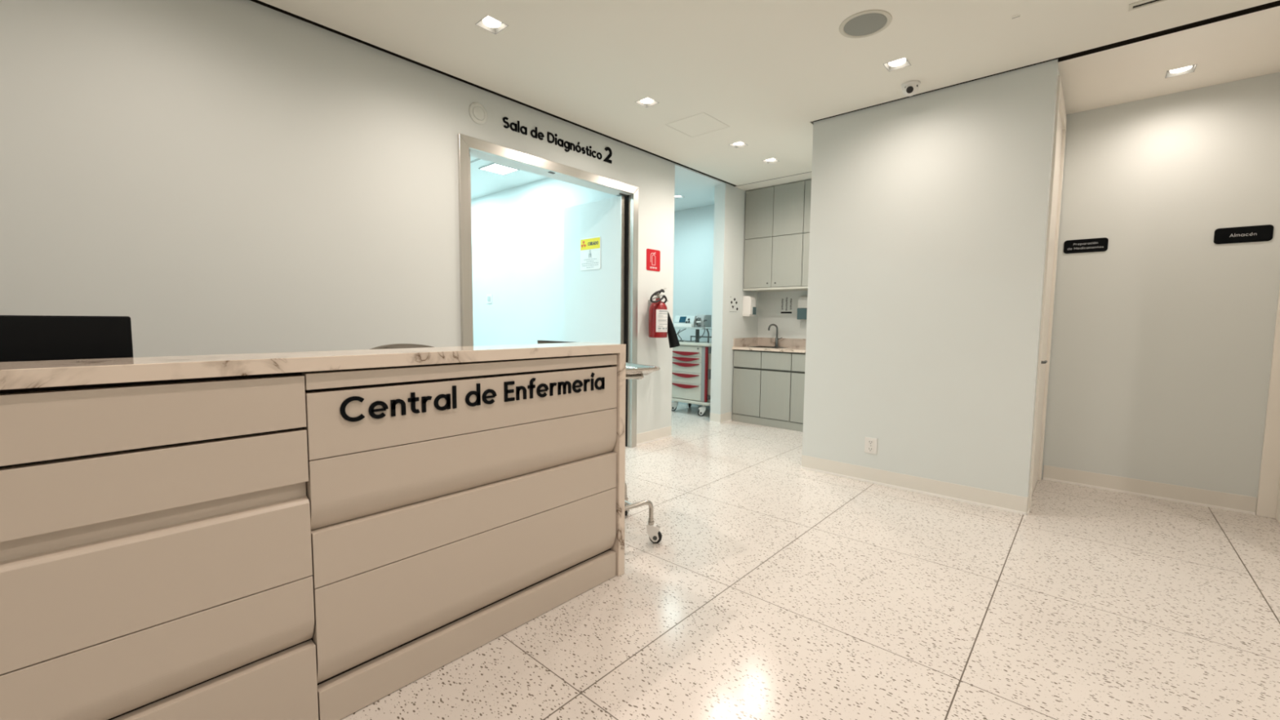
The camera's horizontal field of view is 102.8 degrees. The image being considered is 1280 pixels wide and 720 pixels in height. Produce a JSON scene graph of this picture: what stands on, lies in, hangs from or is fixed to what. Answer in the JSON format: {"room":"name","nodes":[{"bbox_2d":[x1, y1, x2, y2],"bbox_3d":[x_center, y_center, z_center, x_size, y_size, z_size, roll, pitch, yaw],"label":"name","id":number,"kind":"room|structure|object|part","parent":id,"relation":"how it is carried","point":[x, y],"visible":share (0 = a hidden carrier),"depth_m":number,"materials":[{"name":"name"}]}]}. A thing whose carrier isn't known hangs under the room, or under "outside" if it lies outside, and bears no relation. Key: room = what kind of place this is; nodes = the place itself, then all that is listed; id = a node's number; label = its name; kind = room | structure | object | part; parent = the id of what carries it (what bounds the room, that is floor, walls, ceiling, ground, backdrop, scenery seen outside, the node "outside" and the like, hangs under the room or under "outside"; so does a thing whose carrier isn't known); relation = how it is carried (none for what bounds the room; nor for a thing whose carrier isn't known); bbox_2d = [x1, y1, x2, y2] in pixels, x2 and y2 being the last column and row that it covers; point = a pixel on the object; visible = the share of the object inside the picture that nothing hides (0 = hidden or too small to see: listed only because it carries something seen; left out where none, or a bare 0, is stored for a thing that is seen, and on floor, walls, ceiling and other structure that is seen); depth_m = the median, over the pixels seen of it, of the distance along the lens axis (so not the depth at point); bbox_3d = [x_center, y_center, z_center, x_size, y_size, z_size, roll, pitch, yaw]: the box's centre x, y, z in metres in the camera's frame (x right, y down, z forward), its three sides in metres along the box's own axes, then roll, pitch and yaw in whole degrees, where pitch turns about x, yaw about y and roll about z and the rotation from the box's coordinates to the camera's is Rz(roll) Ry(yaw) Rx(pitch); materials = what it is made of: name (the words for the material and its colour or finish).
{"room":"hospital interior","nodes":[
{"label":"hospital interior","id":0,"kind":"room"},
{"bbox_2d":[0,0,758,434],"bbox_3d":[-1.310,-0.570,3.465,0.144,2.980,8.480,4,6,41],"label":"wall","id":1,"kind":"structure","parent":0,"point":[215,176],"depth_m":2.59,"materials":[{"name":"paint"}]},
{"bbox_2d":[468,102,487,124],"bbox_3d":[-1.101,-1.683,3.484,0.013,0.138,0.138,4,6,41],"label":"round wall fitting","id":2,"kind":"object","parent":1,"relation":"attached to","point":[477,113],"visible":1,"depth_m":3.48,"materials":[{"name":"plastic"}]},
{"bbox_2d":[457,133,638,447],"bbox_3d":[-0.950,-0.362,4.427,0.902,2.424,1.780,4,6,41],"label":"door","id":3,"kind":"structure","parent":1,"relation":"in","point":[601,305],"depth_m":4.76,"materials":[{"name":"metal"}]},
{"bbox_2d":[580,235,600,271],"bbox_3d":[-0.484,-1.034,4.970,0.290,0.312,0.006,4,6,41],"label":"notice","id":4,"kind":"object","parent":3,"relation":"attached to","point":[590,247],"visible":1,"depth_m":4.96,"materials":[{"name":"white paper"}]},
{"bbox_2d":[502,116,612,163],"bbox_3d":[-0.610,-1.735,4.037,0.008,0.152,1.094,4,6,41],"label":"sign","id":5,"kind":"object","parent":1,"relation":"in","point":[519,129],"depth_m":4.01,"materials":[{"name":"black plastic"}]},
{"bbox_2d":[646,248,660,271],"bbox_3d":[0.130,-0.966,4.941,0.004,0.204,0.205,4,6,41],"label":"sign","id":6,"kind":"object","parent":1,"relation":"attached to","point":[653,256],"visible":1,"depth_m":4.94,"materials":[{"name":"red plastic"}]},
{"bbox_2d":[648,287,679,347],"bbox_3d":[0.184,-0.403,4.878,0.233,0.582,0.434,4,6,41],"label":"fire extinguisher","id":7,"kind":"object","parent":1,"relation":"attached to","point":[660,322],"visible":1,"depth_m":4.81,"materials":[{"name":"metal"}]},
{"bbox_2d":[657,311,667,330],"bbox_3d":[0.224,-0.370,4.812,0.120,0.187,0.023,-3,6,-40],"label":"print","id":8,"kind":"object","parent":7,"relation":"attached to","point":[662,315],"depth_m":4.79},
{"bbox_2d":[636,411,731,445],"bbox_3d":[-1.488,0.881,3.275,0.009,0.112,7.810,4,6,41],"label":"baseboard","id":9,"kind":"structure","parent":1,"relation":"attached to","point":[664,433],"depth_m":5.15,"materials":[{"name":"paint"}]},
{"bbox_2d":[709,413,720,423],"bbox_3d":[0.889,0.689,6.053,0.144,0.112,0.009,4,6,41],"label":"baseboard","id":10,"kind":"structure","parent":1,"relation":"attached to","point":[714,418],"depth_m":6.05,"materials":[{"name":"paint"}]},
{"bbox_2d":[728,295,739,312],"bbox_3d":[1.122,-0.665,6.087,0.003,0.190,0.230,4,6,41],"label":"notice","id":11,"kind":"object","parent":1,"relation":"attached to","point":[734,301],"visible":1,"depth_m":6.08,"materials":[{"name":"paper"}]},
{"bbox_2d":[742,296,755,316],"bbox_3d":[1.338,-0.657,6.244,0.118,0.245,0.130,4,6,41],"label":"soap dispenser","id":12,"kind":"object","parent":1,"relation":"attached to","point":[748,302],"visible":1,"depth_m":6.20,"materials":[{"name":"white plastic"}]},
{"bbox_2d":[742,186,784,292],"bbox_3d":[1.527,-1.434,6.184,0.370,1.187,0.404,4,6,41],"label":"upper cabinet","id":13,"kind":"object","parent":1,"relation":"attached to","point":[759,203],"visible":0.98,"depth_m":6.03,"materials":[{"name":"laminate"}]},
{"bbox_3d":[1.401,-1.150,6.067,0.364,0.578,0.022,4,6,41],"label":"door","id":14,"kind":"part","parent":13,"relation":"part of","materials":[{"name":"laminate"}]},
{"bbox_3d":[1.406,-1.727,6.022,0.364,0.567,0.022,4,6,41],"label":"door","id":15,"kind":"part","parent":13,"relation":"part of","materials":[{"name":"laminate"}]},
{"bbox_3d":[1.524,-0.855,6.231,0.370,0.024,0.398,4,6,41],"label":"rail","id":16,"kind":"part","parent":13,"relation":"part of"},
{"bbox_2d":[249,0,1279,186],"bbox_3d":[0.759,-1.775,1.482,5.435,0.234,8.400,4,6,41],"label":"trim","id":17,"kind":"structure","parent":1,"relation":"attached to","point":[1277,3],"depth_m":2.91,"materials":[{"name":"metal"}]},
{"bbox_2d":[470,156,548,199],"bbox_3d":[-2.480,-1.967,4.790,3.521,0.020,3.200,4,6,41],"label":"ceiling","id":18,"kind":"structure","parent":0,"point":[483,183],"depth_m":5.72,"materials":[{"name":"paint"}]},
{"bbox_2d":[470,158,480,163],"bbox_3d":[-1.615,-1.966,5.026,0.320,0.003,0.034,4,6,41],"label":"room air slot","id":19,"kind":"object","parent":18,"relation":"attached to","point":[477,159],"visible":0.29,"depth_m":5.03,"materials":[{"name":"grey plastic"}]},
{"bbox_2d":[478,162,519,175],"bbox_3d":[-1.462,-1.982,5.303,0.300,0.010,0.300,4,6,41],"label":"recessed light","id":20,"kind":"object","parent":18,"relation":"in","point":[496,168],"visible":0.86,"depth_m":5.30,"materials":[{"name":"grey plastic"}]},
{"bbox_2d":[481,164,516,174],"bbox_3d":[-1.462,-1.984,5.302,0.280,0.006,0.280,4,6,41],"label":"diffuser","id":21,"kind":"object","parent":20,"relation":"attached to","point":[499,169],"depth_m":5.31,"materials":[{"name":"white plastic"}]},
{"bbox_2d":[471,177,618,346],"bbox_3d":[-1.388,-0.776,6.125,3.521,2.980,0.120,4,6,41],"label":"wall","id":22,"kind":"structure","parent":0,"point":[517,233],"depth_m":6.03,"materials":[{"name":"paint"}]},
{"bbox_2d":[486,293,492,303],"bbox_3d":[-1.925,-0.781,6.516,0.120,0.120,0.011,4,6,41],"label":"light switch","id":23,"kind":"object","parent":22,"relation":"attached to","point":[489,296],"visible":1,"depth_m":6.50,"materials":[{"name":"white plastic"}]},
{"bbox_2d":[537,340,576,343],"bbox_3d":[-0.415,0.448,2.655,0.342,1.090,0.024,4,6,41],"label":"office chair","id":24,"kind":"object","parent":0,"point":[539,341],"visible":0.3,"depth_m":2.65,"materials":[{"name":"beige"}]},
{"bbox_2d":[671,204,807,408],"bbox_3d":[1.174,-0.810,6.869,3.958,2.980,0.160,4,6,41],"label":"wall","id":25,"kind":"structure","parent":0,"point":[693,246],"depth_m":7.02,"materials":[{"name":"paint"}]},
{"bbox_2d":[780,296,792,313],"bbox_3d":[1.797,-0.672,6.266,0.162,0.210,0.003,4,6,41],"label":"chart","id":26,"kind":"object","parent":25,"relation":"attached to","point":[786,302],"visible":1,"depth_m":6.26,"materials":[{"name":"paint"}]},
{"bbox_2d":[770,180,807,291],"bbox_3d":[1.803,-1.413,5.939,0.370,1.187,0.404,4,6,41],"label":"upper cabinet","id":27,"kind":"object","parent":25,"relation":"attached to","point":[788,198],"visible":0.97,"depth_m":5.79,"materials":[{"name":"laminate"}]},
{"bbox_3d":[1.677,-1.129,5.822,0.364,0.578,0.022,4,6,41],"label":"door","id":28,"kind":"part","parent":27,"relation":"part of","materials":[{"name":"laminate"}]},
{"bbox_3d":[1.683,-1.705,5.777,0.364,0.567,0.022,4,6,41],"label":"door","id":29,"kind":"part","parent":27,"relation":"part of","materials":[{"name":"laminate"}]},
{"bbox_3d":[1.800,-0.833,5.986,0.370,0.024,0.398,4,6,41],"label":"rail","id":30,"kind":"part","parent":27,"relation":"part of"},
{"bbox_2d":[796,296,807,319],"bbox_3d":[1.954,-0.617,6.054,0.138,0.275,0.116,4,6,41],"label":"dispenser","id":31,"kind":"object","parent":25,"relation":"attached to","point":[802,300],"visible":0.56,"depth_m":6.02,"materials":[{"name":"white plastic"}]},
{"bbox_3d":[1.947,-0.547,6.052,0.138,0.135,0.096,4,6,41],"label":"clear tank","id":32,"kind":"part","parent":31,"relation":"part of","materials":[{"name":"plastic"}]},
{"bbox_2d":[801,179,811,288],"bbox_3d":[2.079,-1.391,5.694,0.370,1.187,0.404,4,6,41],"label":"upper cabinet","id":33,"kind":"object","parent":25,"relation":"attached to","point":[807,183],"visible":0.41,"depth_m":5.64,"materials":[{"name":"laminate"}]},
{"bbox_3d":[1.953,-1.107,5.577,0.364,0.578,0.022,4,6,41],"label":"door","id":34,"kind":"part","parent":33,"relation":"part of","materials":[{"name":"laminate"}]},
{"bbox_3d":[1.959,-1.684,5.532,0.364,0.567,0.022,4,6,41],"label":"door","id":35,"kind":"part","parent":33,"relation":"part of","materials":[{"name":"laminate"}]},
{"bbox_2d":[258,0,1279,211],"bbox_3d":[-0.162,-1.752,2.306,7.900,0.045,8.400,4,6,41],"label":"ceiling","id":36,"kind":"structure","parent":0,"point":[766,70],"depth_m":2.97,"materials":[{"name":"paint"}]},
{"bbox_2d":[475,14,508,34],"bbox_3d":[-0.787,-1.803,2.713,0.125,0.046,0.125,4,6,41],"label":"recessed light","id":37,"kind":"object","parent":36,"relation":"in","point":[488,23],"visible":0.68,"depth_m":2.73,"materials":[{"name":"grey plastic"}]},
{"bbox_2d":[635,97,658,107],"bbox_3d":[0.051,-1.869,3.659,0.125,0.046,0.125,4,6,41],"label":"recessed light","id":38,"kind":"object","parent":36,"relation":"in","point":[646,102],"visible":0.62,"depth_m":3.69,"materials":[{"name":"grey plastic"}]},
{"bbox_2d":[674,195,684,198],"bbox_3d":[0.477,-2.079,6.438,0.125,0.046,0.125,4,6,41],"label":"recessed light","id":39,"kind":"object","parent":36,"relation":"in","point":[677,196],"visible":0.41,"depth_m":6.46,"materials":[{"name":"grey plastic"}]},
{"bbox_2d":[666,112,728,137],"bbox_3d":[0.462,-1.900,4.083,0.392,0.050,0.390,4,6,41],"label":"ceiling hatch","id":40,"kind":"object","parent":36,"relation":"attached to","point":[701,123],"visible":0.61,"depth_m":4.08,"materials":[{"name":"paint"}]},
{"bbox_2d":[728,141,747,148],"bbox_3d":[0.871,-1.927,4.520,0.125,0.046,0.125,4,6,41],"label":"recessed light","id":41,"kind":"object","parent":36,"relation":"in","point":[737,144],"visible":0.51,"depth_m":4.55,"materials":[{"name":"grey plastic"}]},
{"bbox_2d":[762,157,778,164],"bbox_3d":[1.269,-1.958,4.961,0.125,0.046,0.125,4,6,41],"label":"recessed light","id":42,"kind":"object","parent":36,"relation":"in","point":[771,160],"visible":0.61,"depth_m":4.99,"materials":[{"name":"grey plastic"}]},
{"bbox_2d":[839,9,892,38],"bbox_3d":[1.180,-1.757,2.678,0.256,0.006,0.256,4,6,41],"label":"ceiling speaker","id":43,"kind":"object","parent":36,"relation":"attached to","point":[864,24],"visible":1,"depth_m":2.67,"materials":[{"name":"white plastic"}]},
{"bbox_2d":[844,13,886,35],"bbox_3d":[1.180,-1.757,2.678,0.207,0.006,0.207,4,6,41],"label":"grille","id":44,"kind":"object","parent":43,"relation":"attached to","point":[861,24],"depth_m":2.67,"materials":[{"name":"grey metal"}]},
{"bbox_2d":[883,57,911,71],"bbox_3d":[1.556,-1.811,3.090,0.125,0.046,0.125,4,6,41],"label":"recessed light","id":45,"kind":"object","parent":36,"relation":"in","point":[903,62],"visible":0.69,"depth_m":3.11,"materials":[{"name":"grey plastic"}]},
{"bbox_2d":[901,80,920,96],"bbox_3d":[1.772,-1.769,3.344,0.112,0.075,0.112,4,6,41],"label":"dome camera","id":46,"kind":"object","parent":36,"relation":"attached to","point":[909,88],"visible":1,"depth_m":3.31,"materials":[{"name":"white plastic"}]},
{"bbox_2d":[1011,14,1020,19],"bbox_3d":[1.914,-1.746,2.600,0.040,0.004,0.040,4,6,41],"label":"ceiling sensor","id":47,"kind":"object","parent":36,"relation":"attached to","point":[1016,16],"visible":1,"depth_m":2.60,"materials":[{"name":"paint"}]},
{"bbox_2d":[1128,0,1166,11],"bbox_3d":[2.871,-1.711,2.105,1.240,0.027,0.070,4,6,41],"label":"air slot","id":48,"kind":"object","parent":36,"relation":"attached to","point":[1132,6],"visible":0.93,"depth_m":2.49,"materials":[{"name":"white plastic"}]},
{"bbox_2d":[1164,63,1197,78],"bbox_3d":[3.295,-1.781,3.111,0.125,0.046,0.125,4,6,41],"label":"recessed light","id":49,"kind":"object","parent":36,"relation":"in","point":[1190,68],"visible":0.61,"depth_m":3.13,"materials":[{"name":"grey plastic"}]},
{"bbox_2d":[341,404,1279,719],"bbox_3d":[-0.607,1.015,3.027,9.600,0.100,8.800,4,6,41],"label":"floor","id":50,"kind":"structure","parent":0,"point":[772,588],"depth_m":2.14,"materials":[{"name":"tile"}]},
{"bbox_2d":[0,342,626,719],"bbox_3d":[-1.368,0.556,1.131,0.267,1.092,3.608,4,6,41],"label":"reception desk","id":51,"kind":"object","parent":50,"relation":"on","point":[193,537],"depth_m":1.39,"materials":[{"name":"laminate"}]},
{"bbox_3d":[-1.717,0.173,0.558,0.050,0.142,2.330,4,6,41],"label":"panel","id":52,"kind":"part","parent":51,"relation":"part of","materials":[{"name":"laminate"}]},
{"bbox_3d":[-1.718,0.325,0.570,0.050,0.145,2.330,4,6,41],"label":"panel","id":53,"kind":"part","parent":51,"relation":"part of","materials":[{"name":"laminate"}]},
{"bbox_3d":[-1.720,0.534,0.586,0.050,0.270,2.330,4,6,41],"label":"panel","id":54,"kind":"part","parent":51,"relation":"part of","materials":[{"name":"laminate"}]},
{"bbox_3d":[-1.722,0.770,0.604,0.050,0.197,2.330,4,6,41],"label":"panel","id":55,"kind":"part","parent":51,"relation":"part of","materials":[{"name":"laminate"}]},
{"bbox_3d":[-0.531,0.028,1.882,0.050,0.045,1.228,4,6,41],"label":"panel","id":56,"kind":"part","parent":51,"relation":"part of","materials":[{"name":"paint"}]},
{"bbox_3d":[-0.532,0.154,1.892,0.050,0.188,1.228,4,6,41],"label":"panel","id":57,"kind":"part","parent":51,"relation":"part of","materials":[{"name":"laminate"}]},
{"bbox_3d":[-0.534,0.354,1.907,0.050,0.207,1.228,4,6,41],"label":"panel","id":58,"kind":"part","parent":51,"relation":"part of","materials":[{"name":"laminate"}]},
{"bbox_3d":[-0.535,0.539,1.922,0.050,0.160,1.228,4,6,41],"label":"panel","id":59,"kind":"part","parent":51,"relation":"part of","materials":[{"name":"laminate"}]},
{"bbox_3d":[-0.538,0.771,1.940,0.050,0.299,1.228,4,6,41],"label":"panel","id":60,"kind":"part","parent":51,"relation":"part of","materials":[{"name":"laminate"}]},
{"bbox_2d":[339,372,604,422],"bbox_3d":[-0.512,0.117,1.869,0.006,0.080,1.062,4,6,41],"label":"sign","id":61,"kind":"object","parent":51,"relation":"attached to","point":[412,399],"depth_m":1.78,"materials":[{"name":"black plastic"}]},
{"bbox_3d":[-0.182,0.465,2.460,0.267,1.092,0.040,4,6,41],"label":"marble panel","id":62,"kind":"part","parent":51,"relation":"part of","materials":[{"name":"white stone"}]},
{"bbox_2d":[369,343,432,349],"bbox_3d":[-1.061,0.460,2.576,0.612,1.066,0.540,4,6,41],"label":"office chair","id":63,"kind":"object","parent":50,"relation":"on","point":[394,345],"visible":0.12,"depth_m":2.66,"materials":[{"name":"beige fabric"}]},
{"bbox_2d":[624,362,662,543],"bbox_3d":[-0.140,0.504,2.836,0.460,0.954,0.493,-2,5,-32],"label":"stand","id":64,"kind":"object","parent":50,"relation":"on","point":[633,371],"visible":0.39,"depth_m":2.74,"materials":[{"name":"metal"}]},
{"bbox_2d":[626,362,660,379],"bbox_3d":[-0.146,0.065,2.810,0.524,0.074,0.438,4,6,41],"label":"tray","id":65,"kind":"object","parent":64,"relation":"on","point":[633,371],"depth_m":2.68,"materials":[{"name":"metal"}]},
{"bbox_3d":[0.059,0.871,2.764,0.036,0.031,0.036,4,6,41],"label":"stem","id":66,"kind":"part","parent":64,"relation":"part of","materials":[{"name":"metal"}]},
{"bbox_2d":[671,335,711,416],"bbox_3d":[0.780,0.192,6.719,0.686,0.997,0.509,4,6,41],"label":"cart","id":67,"kind":"object","parent":50,"relation":"on","point":[691,360],"visible":0.62,"depth_m":6.50,"materials":[{"name":"white plastic"}]},
{"bbox_3d":[0.576,0.339,6.584,0.435,0.048,0.018,4,6,41],"label":"drawer pull","id":68,"kind":"part","parent":67,"relation":"part of","materials":[{"name":"red plastic"}]},
{"bbox_3d":[0.578,0.203,6.573,0.435,0.048,0.018,4,6,41],"label":"drawer pull","id":69,"kind":"part","parent":67,"relation":"part of","materials":[{"name":"red plastic"}]},
{"bbox_3d":[0.579,0.063,6.563,0.435,0.048,0.018,4,6,41],"label":"drawer pull","id":70,"kind":"part","parent":67,"relation":"part of","materials":[{"name":"red plastic"}]},
{"bbox_3d":[0.579,-0.008,6.557,0.435,0.048,0.018,4,6,41],"label":"drawer pull","id":71,"kind":"part","parent":67,"relation":"part of","materials":[{"name":"red plastic"}]},
{"bbox_3d":[0.580,-0.083,6.551,0.435,0.048,0.018,4,6,41],"label":"drawer pull","id":72,"kind":"part","parent":67,"relation":"part of","materials":[{"name":"red plastic"}]},
{"bbox_3d":[0.589,0.401,6.602,0.489,0.206,0.020,4,6,41],"label":"drawer","id":73,"kind":"part","parent":67,"relation":"part of","materials":[{"name":"white plastic"}]},
{"bbox_3d":[0.591,0.227,6.589,0.489,0.136,0.020,4,6,41],"label":"drawer","id":74,"kind":"part","parent":67,"relation":"part of","materials":[{"name":"white plastic"}]},
{"bbox_3d":[0.592,0.087,6.578,0.489,0.136,0.020,4,6,41],"label":"drawer","id":75,"kind":"part","parent":67,"relation":"part of","materials":[{"name":"white plastic"}]},
{"bbox_3d":[0.593,-0.018,6.570,0.489,0.067,0.020,4,6,41],"label":"drawer","id":76,"kind":"part","parent":67,"relation":"part of","materials":[{"name":"white plastic"}]},
{"bbox_3d":[0.594,-0.117,6.562,0.489,0.124,0.020,4,6,41],"label":"drawer","id":77,"kind":"part","parent":67,"relation":"part of","materials":[{"name":"white plastic"}]},
{"bbox_3d":[0.778,0.523,6.737,0.675,0.036,0.500,4,6,41],"label":"frame","id":78,"kind":"part","parent":67,"relation":"part of","materials":[{"name":"white plastic"}]},
{"bbox_2d":[674,327,711,342],"bbox_3d":[0.756,-0.331,6.664,0.640,0.199,0.350,4,6,41],"label":"shelf","id":79,"kind":"object","parent":67,"relation":"on","point":[697,329],"visible":0.68,"depth_m":6.59,"materials":[{"name":"grey plastic"}]},
{"bbox_3d":[0.705,-0.419,6.704,0.500,0.022,0.350,4,6,41],"label":"shelf","id":80,"kind":"part","parent":79,"relation":"part of","materials":[{"name":"grey plastic"}]},
{"bbox_2d":[673,315,711,341],"bbox_3d":[0.690,-0.411,6.640,0.502,0.352,0.266,4,6,41],"label":"defibrillator","id":81,"kind":"object","parent":79,"relation":"on","point":[699,321],"visible":0.88,"depth_m":6.56,"materials":[{"name":"grey plastic"}]},
{"bbox_3d":[0.752,-0.319,6.683,0.040,0.173,0.030,4,6,41],"label":"shelf post","id":82,"kind":"part","parent":79,"relation":"part of","materials":[{"name":"grey plastic"}]},
{"bbox_3d":[0.859,-0.309,6.487,0.047,0.184,0.018,4,6,41],"label":"shelf arm","id":83,"kind":"part","parent":79,"relation":"part of","materials":[{"name":"grey plastic"}]},
{"bbox_2d":[679,341,711,346],"bbox_3d":[0.789,-0.213,6.677,0.665,0.037,0.500,4,6,41],"label":"tray","id":84,"kind":"object","parent":67,"relation":"on","point":[682,344],"depth_m":6.48,"materials":[{"name":"white plastic"}]},
{"bbox_3d":[0.942,0.167,6.566,0.055,0.695,0.460,4,6,41],"label":"frame","id":85,"kind":"part","parent":67,"relation":"part of","materials":[{"name":"grey plastic"}]},
{"bbox_2d":[732,349,762,425],"bbox_3d":[1.450,0.301,6.248,0.370,0.866,0.588,4,6,41],"label":"base cabinet","id":86,"kind":"object","parent":50,"relation":"on","point":[747,369],"visible":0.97,"depth_m":6.03,"materials":[{"name":"laminate"}]},
{"bbox_3d":[1.261,0.380,6.042,0.362,0.544,0.022,4,6,41],"label":"door","id":87,"kind":"part","parent":86,"relation":"part of","materials":[{"name":"laminate"}]},
{"bbox_3d":[1.264,-0.008,6.013,0.362,0.190,0.022,4,6,41],"label":"drawer","id":88,"kind":"part","parent":86,"relation":"part of","materials":[{"name":"laminate"}]},
{"bbox_2d":[760,351,792,429],"bbox_3d":[1.726,0.322,6.003,0.370,0.866,0.588,4,6,41],"label":"base cabinet","id":89,"kind":"object","parent":50,"relation":"on","point":[776,366],"visible":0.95,"depth_m":5.78,"materials":[{"name":"laminate"}]},
{"bbox_3d":[1.537,0.402,5.797,0.362,0.544,0.022,4,6,41],"label":"door","id":90,"kind":"part","parent":89,"relation":"part of","materials":[{"name":"laminate"}]},
{"bbox_3d":[1.540,0.014,5.768,0.362,0.190,0.022,4,6,41],"label":"drawer","id":91,"kind":"part","parent":89,"relation":"part of","materials":[{"name":"laminate"}]},
{"bbox_2d":[789,352,805,431],"bbox_3d":[2.002,0.344,5.758,0.370,0.866,0.588,4,6,41],"label":"base cabinet","id":92,"kind":"object","parent":50,"relation":"on","point":[797,375],"visible":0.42,"depth_m":5.61,"materials":[{"name":"laminate"}]},
{"bbox_3d":[1.813,0.423,5.552,0.362,0.544,0.022,4,6,41],"label":"door","id":93,"kind":"part","parent":92,"relation":"part of","materials":[{"name":"laminate"}]},
{"bbox_3d":[1.817,0.035,5.522,0.362,0.190,0.022,4,6,41],"label":"drawer","id":94,"kind":"part","parent":92,"relation":"part of","materials":[{"name":"laminate"}]},
{"bbox_3d":[-1.705,0.708,1.410,0.587,0.740,3.560,4,6,41],"label":"desk","id":95,"kind":"object","parent":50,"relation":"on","visible":0},
{"bbox_2d":[0,315,133,361],"bbox_3d":[-1.616,0.121,1.238,0.200,0.459,0.562,4,6,41],"label":"monitor","id":96,"kind":"object","parent":95,"relation":"on","point":[22,337],"visible":0.36,"depth_m":1.33,"materials":[{"name":"black plastic"}]},
{"bbox_3d":[2.278,0.365,5.513,0.370,0.866,0.588,4,6,41],"label":"base cabinet","id":97,"kind":"object","parent":50,"relation":"on","visible":0},
{"bbox_2d":[732,337,805,352],"bbox_3d":[1.862,-0.166,5.840,1.493,0.132,0.605,4,6,41],"label":"countertop","id":98,"kind":"structure","parent":97,"relation":"on","point":[796,345],"depth_m":6.21,"materials":[{"name":"beige stone"}]},
{"bbox_2d":[751,346,789,348],"bbox_3d":[1.534,-0.063,6.116,0.380,0.184,0.320,4,6,41],"label":"sink","id":99,"kind":"object","parent":98,"relation":"in","point":[752,346],"visible":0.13,"depth_m":6.25,"materials":[{"name":"metal"}]},
{"bbox_2d":[768,324,782,346],"bbox_3d":[1.657,-0.304,6.261,0.172,0.278,0.071,2,5,16],"label":"faucet","id":100,"kind":"object","parent":98,"relation":"on","point":[775,325],"visible":1,"depth_m":6.25,"materials":[{"name":"metal"}]},
{"bbox_3d":[1.629,-0.330,6.260,0.124,0.226,0.022,0,4,-3],"label":"spout","id":101,"kind":"part","parent":100,"relation":"part of","materials":[{"name":"metal"}]},
{"bbox_2d":[802,58,1059,497],"bbox_3d":[2.566,-0.603,4.349,1.484,2.980,2.005,4,6,41],"label":"wall","id":102,"kind":"structure","parent":0,"point":[930,211],"depth_m":3.50,"materials":[{"name":"paint"}]},
{"bbox_2d":[864,436,877,454],"bbox_3d":[1.730,0.642,3.829,0.087,0.119,0.010,4,6,41],"label":"wall outlet","id":103,"kind":"object","parent":102,"relation":"attached to","point":[870,443],"visible":1,"depth_m":3.83,"materials":[{"name":"white plastic"}]},
{"bbox_2d":[867,446,873,451],"bbox_3d":[1.728,0.668,3.829,0.037,0.038,0.003,4,6,41],"label":"socket","id":104,"kind":"object","parent":103,"relation":"attached to","point":[869,448],"depth_m":3.83,"materials":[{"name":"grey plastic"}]},
{"bbox_2d":[868,439,873,444],"bbox_3d":[1.729,0.616,3.825,0.037,0.038,0.003,4,6,41],"label":"socket","id":105,"kind":"object","parent":103,"relation":"attached to","point":[870,441],"depth_m":3.82,"materials":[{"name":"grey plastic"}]},
{"bbox_2d":[1028,75,1066,511],"bbox_3d":[2.812,-0.398,3.539,0.088,2.700,0.905,4,6,41],"label":"door","id":106,"kind":"structure","parent":102,"relation":"in","point":[1060,121],"depth_m":3.61,"materials":[{"name":"beige paint"}]},
{"bbox_2d":[1041,71,1279,511],"bbox_3d":[3.671,-0.525,3.471,1.338,2.980,0.120,4,6,41],"label":"wall","id":107,"kind":"structure","parent":0,"point":[1162,338],"depth_m":3.47,"materials":[{"name":"paint"}]},
{"bbox_2d":[800,454,1257,515],"bbox_3d":[2.727,0.876,3.845,2.581,0.112,1.334,4,6,41],"label":"baseboard","id":108,"kind":"structure","parent":107,"relation":"attached to","point":[982,497],"depth_m":3.58,"materials":[{"name":"paint"}]},
{"bbox_2d":[1063,237,1108,253],"bbox_3d":[3.257,-0.835,3.735,0.245,0.097,0.007,4,6,41],"label":"sign","id":109,"kind":"object","parent":107,"relation":"attached to","point":[1091,245],"visible":1,"depth_m":3.73,"materials":[{"name":"black plastic"}]},
{"bbox_2d":[1213,224,1273,244],"bbox_3d":[3.820,-0.794,3.236,0.245,0.100,0.007,4,6,41],"label":"sign","id":110,"kind":"object","parent":107,"relation":"attached to","point":[1257,233],"visible":1,"depth_m":3.23,"materials":[{"name":"black plastic"}]},
{"bbox_3d":[2.046,-0.259,-0.170,1.390,2.980,7.495,4,6,41],"label":"wall","id":111,"kind":"structure","parent":0,"visible":0},
{"bbox_2d":[1255,285,1279,522],"bbox_3d":[3.651,-0.352,2.754,0.098,2.745,0.995,4,6,41],"label":"door","id":112,"kind":"structure","parent":111,"relation":"in","point":[1268,505],"depth_m":3.19,"materials":[{"name":"beige paint"}]},
{"bbox_3d":[3.670,-0.277,2.725,0.022,2.600,0.971,4,6,41],"label":"casing","id":113,"kind":"part","parent":112,"relation":"part of","materials":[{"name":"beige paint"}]}
]}

